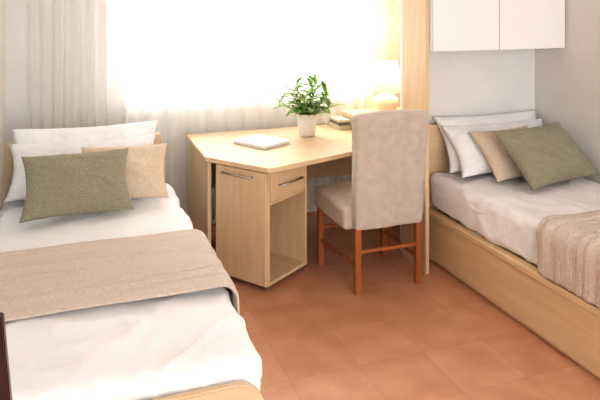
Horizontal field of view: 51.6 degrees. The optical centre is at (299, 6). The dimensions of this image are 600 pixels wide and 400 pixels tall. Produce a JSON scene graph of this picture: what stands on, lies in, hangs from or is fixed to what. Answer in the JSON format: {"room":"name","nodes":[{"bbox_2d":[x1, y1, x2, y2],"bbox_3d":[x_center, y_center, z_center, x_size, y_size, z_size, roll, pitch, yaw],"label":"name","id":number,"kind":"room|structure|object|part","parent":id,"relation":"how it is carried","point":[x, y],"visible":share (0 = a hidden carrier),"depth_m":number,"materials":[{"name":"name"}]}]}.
{"room":"bedroom","nodes":[
{"label":"bedroom","id":0,"kind":"room"},
{"bbox_2d":[0,0,5,210],"bbox_3d":[-1.031,0.395,1.365,0.100,2.550,6.470,0,0,-20],"label":"wall","id":1,"kind":"structure","parent":0,"point":[2,2],"depth_m":4.11,"materials":[{"name":"paint"}]},
{"bbox_2d":[6,0,316,223],"bbox_3d":[-0.370,0.395,4.966,3.595,2.550,0.150,0,0,-20],"label":"wall","id":2,"kind":"structure","parent":0,"point":[18,12],"depth_m":4.31,"materials":[{"name":"paint"}]},
{"bbox_2d":[31,0,399,219],"bbox_3d":[-0.436,0.424,4.761,3.260,2.372,0.066,0,0,-20],"label":"sheer curtains","id":3,"kind":"object","parent":2,"relation":"hanging from","point":[187,66],"visible":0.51,"depth_m":4.64,"materials":[{"name":"fabric"}]},
{"bbox_3d":[-1.460,0.440,4.385,0.820,2.340,0.056,0,0,-20],"label":"panel","id":4,"kind":"part","parent":3,"relation":"part of","materials":[{"name":"white fabric"}]},
{"bbox_3d":[-0.522,0.440,4.732,1.280,2.340,0.060,0,0,-20],"label":"panel","id":5,"kind":"part","parent":3,"relation":"part of","materials":[{"name":"white fabric"}]},
{"bbox_3d":[0.562,0.440,5.117,1.080,2.340,0.055,0,0,-20],"label":"panel","id":6,"kind":"part","parent":3,"relation":"part of","materials":[{"name":"white fabric"}]},
{"bbox_2d":[211,211,599,399],"bbox_3d":[0.706,1.720,1.994,3.795,0.100,6.470,0,0,-20],"label":"floor","id":7,"kind":"structure","parent":0,"point":[314,338],"depth_m":3.11,"materials":[{"name":"tile"}]},
{"bbox_2d":[0,312,11,399],"bbox_3d":[-0.406,1.177,1.246,0.455,0.986,0.454,0,0,-20],"label":"wooden chair","id":8,"kind":"object","parent":7,"relation":"on","point":[5,381],"visible":1,"depth_m":1.36,"materials":[{"name":"brown wood"}]},
{"bbox_2d":[0,133,263,399],"bbox_3d":[-0.945,1.248,2.870,1.009,0.845,2.260,0,0,-20],"label":"bed","id":9,"kind":"object","parent":7,"relation":"on","point":[196,345],"visible":0.48,"depth_m":2.10,"materials":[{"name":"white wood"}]},
{"bbox_2d":[19,148,133,222],"bbox_3d":[-1.204,0.951,3.354,0.568,0.284,0.274,0,0,-22],"label":"cushion","id":10,"kind":"object","parent":9,"relation":"on","point":[61,184],"visible":1,"depth_m":3.29,"materials":[{"name":"green fabric"}]},
{"bbox_2d":[3,135,154,202],"bbox_3d":[-1.286,0.952,3.707,0.860,0.281,0.261,0,0,-19],"label":"pillow","id":11,"kind":"object","parent":9,"relation":"on","point":[17,191],"visible":0.28,"depth_m":3.67,"materials":[{"name":"white fabric"}]},
{"bbox_3d":[-1.346,1.188,3.910,0.920,0.725,0.030,0,0,-20],"label":"headboard","id":12,"kind":"part","parent":9,"relation":"part of","materials":[{"name":"brown wood"}]},
{"bbox_2d":[11,120,157,144],"bbox_3d":[-1.307,0.917,3.818,0.881,0.355,0.252,0,0,-19],"label":"pillow","id":13,"kind":"object","parent":9,"relation":"on","point":[21,136],"visible":0.27,"depth_m":3.83,"materials":[{"name":"white fabric"}]},
{"bbox_2d":[0,229,239,321],"bbox_3d":[-0.840,1.264,2.596,1.053,0.373,0.668,0,0,-20],"label":"throw blanket","id":14,"kind":"object","parent":9,"relation":"on","point":[35,282],"visible":0.87,"depth_m":2.54,"materials":[{"name":"beige fabric"}]},
{"bbox_2d":[81,143,168,198],"bbox_3d":[-1.022,0.961,3.611,0.500,0.259,0.267,0,0,-14],"label":"cushion","id":15,"kind":"object","parent":9,"relation":"on","point":[145,174],"visible":0.61,"depth_m":3.58,"materials":[{"name":"fabric"}]},
{"bbox_3d":[-0.566,1.367,1.821,0.965,0.365,0.030,0,0,-20],"label":"footboard","id":16,"kind":"part","parent":9,"relation":"part of","materials":[{"name":"brown wood"}]},
{"bbox_2d":[216,164,306,289],"bbox_3d":[-0.235,1.317,3.863,0.435,0.705,0.449,0,0,35],"label":"drawer pedestal","id":17,"kind":"object","parent":7,"relation":"on","point":[261,217],"visible":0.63,"depth_m":3.76,"materials":[{"name":"brown wood"}]},
{"bbox_3d":[-0.355,1.300,3.722,0.392,0.662,0.017,0,0,35],"label":"door","id":18,"kind":"part","parent":17,"relation":"part of","materials":[{"name":"brown wood"}]},
{"bbox_3d":[-0.076,1.058,3.781,0.020,0.174,0.358,0,0,35],"label":"drawer","id":19,"kind":"part","parent":17,"relation":"part of","materials":[{"name":"brown wood"}]},
{"bbox_2d":[186,125,351,243],"bbox_3d":[0.199,1.300,4.305,1.795,0.740,1.120,0,0,-20],"label":"desk","id":20,"kind":"object","parent":7,"relation":"on","point":[327,153],"visible":0.41,"depth_m":4.10,"materials":[{"name":"brown wood"}]},
{"bbox_3d":[-0.679,1.314,4.189,0.025,0.712,0.660,0,0,-20],"label":"leg","id":21,"kind":"part","parent":20,"relation":"part of","materials":[{"name":"brown wood"}]},
{"bbox_2d":[233,134,289,149],"bbox_3d":[-0.263,0.917,4.223,0.300,0.023,0.260,0,0,42],"label":"notebook","id":22,"kind":"object","parent":20,"relation":"on","point":[259,141],"visible":1,"depth_m":4.18,"materials":[{"name":"paper"}]},
{"bbox_3d":[0.035,1.139,4.766,1.710,0.362,0.020,0,0,-20],"label":"modesty panel","id":23,"kind":"part","parent":20,"relation":"part of","materials":[{"name":"brown wood"}]},
{"bbox_2d":[261,73,345,136],"bbox_3d":[0.024,0.704,4.453,0.557,0.451,0.572,0,0,-20],"label":"potted plant","id":24,"kind":"object","parent":20,"relation":"on","point":[307,121],"visible":1,"depth_m":4.43,"materials":[{"name":"green plant"}]},
{"bbox_3d":[0.051,0.849,4.485,0.152,0.160,0.152,0,0,-20],"label":"pot","id":25,"kind":"part","parent":24,"relation":"part of","materials":[{"name":"white ceramic"}]},
{"bbox_2d":[329,116,350,129],"bbox_3d":[0.308,0.892,4.791,0.100,0.074,0.200,0,0,-20],"label":"book stack","id":26,"kind":"object","parent":20,"relation":"on","point":[338,122],"visible":1,"depth_m":4.71,"materials":[{"name":"beige paper"}]},
{"bbox_2d":[330,116,349,122],"bbox_3d":[0.306,0.865,4.780,0.090,0.019,0.180,0,0,-20],"label":"book","id":27,"kind":"object","parent":26,"relation":"on","point":[333,119],"depth_m":4.75,"materials":[{"name":"beige paper"}]},
{"bbox_2d":[330,119,349,125],"bbox_3d":[0.308,0.887,4.791,0.090,0.024,0.180,0,0,-20],"label":"book","id":28,"kind":"object","parent":26,"relation":"on","point":[333,122],"depth_m":4.71,"materials":[{"name":"grey paper"}]},
{"bbox_2d":[329,122,350,129],"bbox_3d":[0.308,0.914,4.791,0.100,0.029,0.200,0,0,-20],"label":"book","id":29,"kind":"object","parent":26,"relation":"on","point":[343,125],"depth_m":4.71,"materials":[{"name":"beige paper"}]},
{"bbox_2d":[342,107,399,128],"bbox_3d":[0.626,0.875,4.853,0.520,0.109,0.300,0,0,-20],"label":"shelf","id":30,"kind":"object","parent":20,"relation":"on","point":[348,114],"visible":0.25,"depth_m":4.87,"materials":[{"name":"brown wood"}]},
{"bbox_2d":[368,60,399,110],"bbox_3d":[0.669,0.622,4.836,0.284,0.394,0.284,0,0,-20],"label":"table lamp","id":31,"kind":"object","parent":30,"relation":"on","point":[385,75],"visible":0.84,"depth_m":4.75,"materials":[{"name":"ceramic"}]},
{"bbox_3d":[0.669,0.537,4.836,0.284,0.225,0.284,0,0,-20],"label":"lamp shade","id":32,"kind":"part","parent":31,"relation":"part of","materials":[{"name":"fabric"}]},
{"bbox_2d":[315,109,428,294],"bbox_3d":[0.433,1.137,3.862,0.521,1.067,0.597,0,0,-20],"label":"upholstered dining chair","id":33,"kind":"object","parent":7,"relation":"on","point":[385,189],"visible":1,"depth_m":3.62,"materials":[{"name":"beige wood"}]},
{"bbox_3d":[0.133,1.475,4.026,0.037,0.390,0.037,0,0,-20],"label":"leg","id":34,"kind":"part","parent":33,"relation":"part of","materials":[{"name":"orange wood"}]},
{"bbox_3d":[0.414,1.232,3.914,0.521,0.152,0.485,0,0,-20],"label":"seat","id":35,"kind":"part","parent":33,"relation":"part of","materials":[{"name":"beige fabric"}]},
{"bbox_3d":[0.335,1.475,3.615,0.037,0.390,0.037,0,0,-20],"label":"leg","id":36,"kind":"part","parent":33,"relation":"part of","materials":[{"name":"orange wood"}]},
{"bbox_3d":[0.565,1.475,4.182,0.037,0.390,0.037,0,0,-20],"label":"leg","id":37,"kind":"part","parent":33,"relation":"part of","materials":[{"name":"orange wood"}]},
{"bbox_3d":[0.711,1.475,3.751,0.037,0.390,0.037,0,0,-20],"label":"leg","id":38,"kind":"part","parent":33,"relation":"part of","materials":[{"name":"orange wood"}]},
{"bbox_2d":[429,124,599,378],"bbox_3d":[1.626,1.230,3.274,0.967,0.880,2.210,0,0,-20],"label":"bed","id":39,"kind":"object","parent":7,"relation":"on","point":[482,229],"visible":0.71,"depth_m":3.47,"materials":[{"name":"brown wood"}]},
{"bbox_3d":[1.247,1.215,4.296,0.950,0.850,0.030,0,0,-20],"label":"headboard","id":40,"kind":"part","parent":39,"relation":"part of","materials":[{"name":"brown wood"}]},
{"bbox_2d":[432,110,536,172],"bbox_3d":[1.331,0.905,4.225,0.861,0.331,0.236,0,0,-20],"label":"pillow","id":41,"kind":"object","parent":39,"relation":"on","point":[454,162],"visible":0.26,"depth_m":4.19,"materials":[{"name":"white fabric"}]},
{"bbox_2d":[440,118,542,177],"bbox_3d":[1.368,0.930,4.146,0.852,0.280,0.258,0,0,-21],"label":"pillow","id":42,"kind":"object","parent":39,"relation":"on","point":[473,162],"visible":0.39,"depth_m":4.03,"materials":[{"name":"white fabric"}]},
{"bbox_2d":[469,126,527,181],"bbox_3d":[1.377,0.940,4.008,0.503,0.264,0.264,0,0,-25],"label":"cushion","id":43,"kind":"object","parent":39,"relation":"on","point":[503,167],"visible":0.52,"depth_m":3.90,"materials":[{"name":"fabric"}]},
{"bbox_3d":[1.208,1.353,3.123,0.062,0.035,2.150,0,0,-20],"label":"rail","id":44,"kind":"part","parent":39,"relation":"part of","materials":[{"name":"brown wood"}]},
{"bbox_2d":[430,172,599,264],"bbox_3d":[1.639,1.216,3.279,0.940,0.290,2.166,0,0,-20],"label":"bedspread","id":45,"kind":"object","parent":39,"relation":"on","point":[502,219],"depth_m":3.58,"materials":[{"name":"white fabric"}]},
{"bbox_2d":[492,122,598,189],"bbox_3d":[1.546,0.920,3.887,0.642,0.297,0.305,0,0,-31],"label":"cushion","id":46,"kind":"object","parent":39,"relation":"on","point":[545,155],"visible":1,"depth_m":3.80,"materials":[{"name":"green fabric"}]},
{"bbox_2d":[536,210,599,308],"bbox_3d":[1.759,1.181,2.902,0.980,0.290,0.778,0,0,-20],"label":"throw blanket","id":47,"kind":"object","parent":39,"relation":"on","point":[568,245],"visible":1,"depth_m":2.94,"materials":[{"name":"beige fabric"}]},
{"bbox_2d":[400,0,534,251],"bbox_3d":[1.196,0.395,4.379,1.050,2.550,0.100,0,0,-20],"label":"wall partition","id":48,"kind":"structure","parent":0,"point":[480,82],"depth_m":4.35,"materials":[{"name":"white paint"}]},
{"bbox_2d":[402,0,564,273],"bbox_3d":[1.249,0.520,4.180,1.082,2.300,0.330,0,0,-20],"label":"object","id":49,"kind":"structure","parent":0,"point":[428,26],"depth_m":4.00,"materials":[{"name":"white wood"}]},
{"bbox_3d":[0.747,0.520,4.016,0.026,2.300,0.295,0,0,-20],"label":"panel","id":50,"kind":"part","parent":49,"relation":"part of","materials":[{"name":"brown wood"}]},
{"bbox_3d":[1.057,-0.175,3.944,0.492,0.906,0.018,0,0,-20],"label":"door","id":51,"kind":"part","parent":49,"relation":"part of","materials":[{"name":"white laminate"}]},
{"bbox_3d":[1.543,-0.175,4.120,0.530,0.906,0.018,0,0,-20],"label":"door","id":52,"kind":"part","parent":49,"relation":"part of","materials":[{"name":"white laminate"}]},
{"bbox_2d":[535,0,599,183],"bbox_3d":[2.443,0.395,2.623,0.100,2.550,6.470,0,0,-20],"label":"wall","id":53,"kind":"structure","parent":0,"point":[567,79],"depth_m":4.12,"materials":[{"name":"paint"}]}
]}

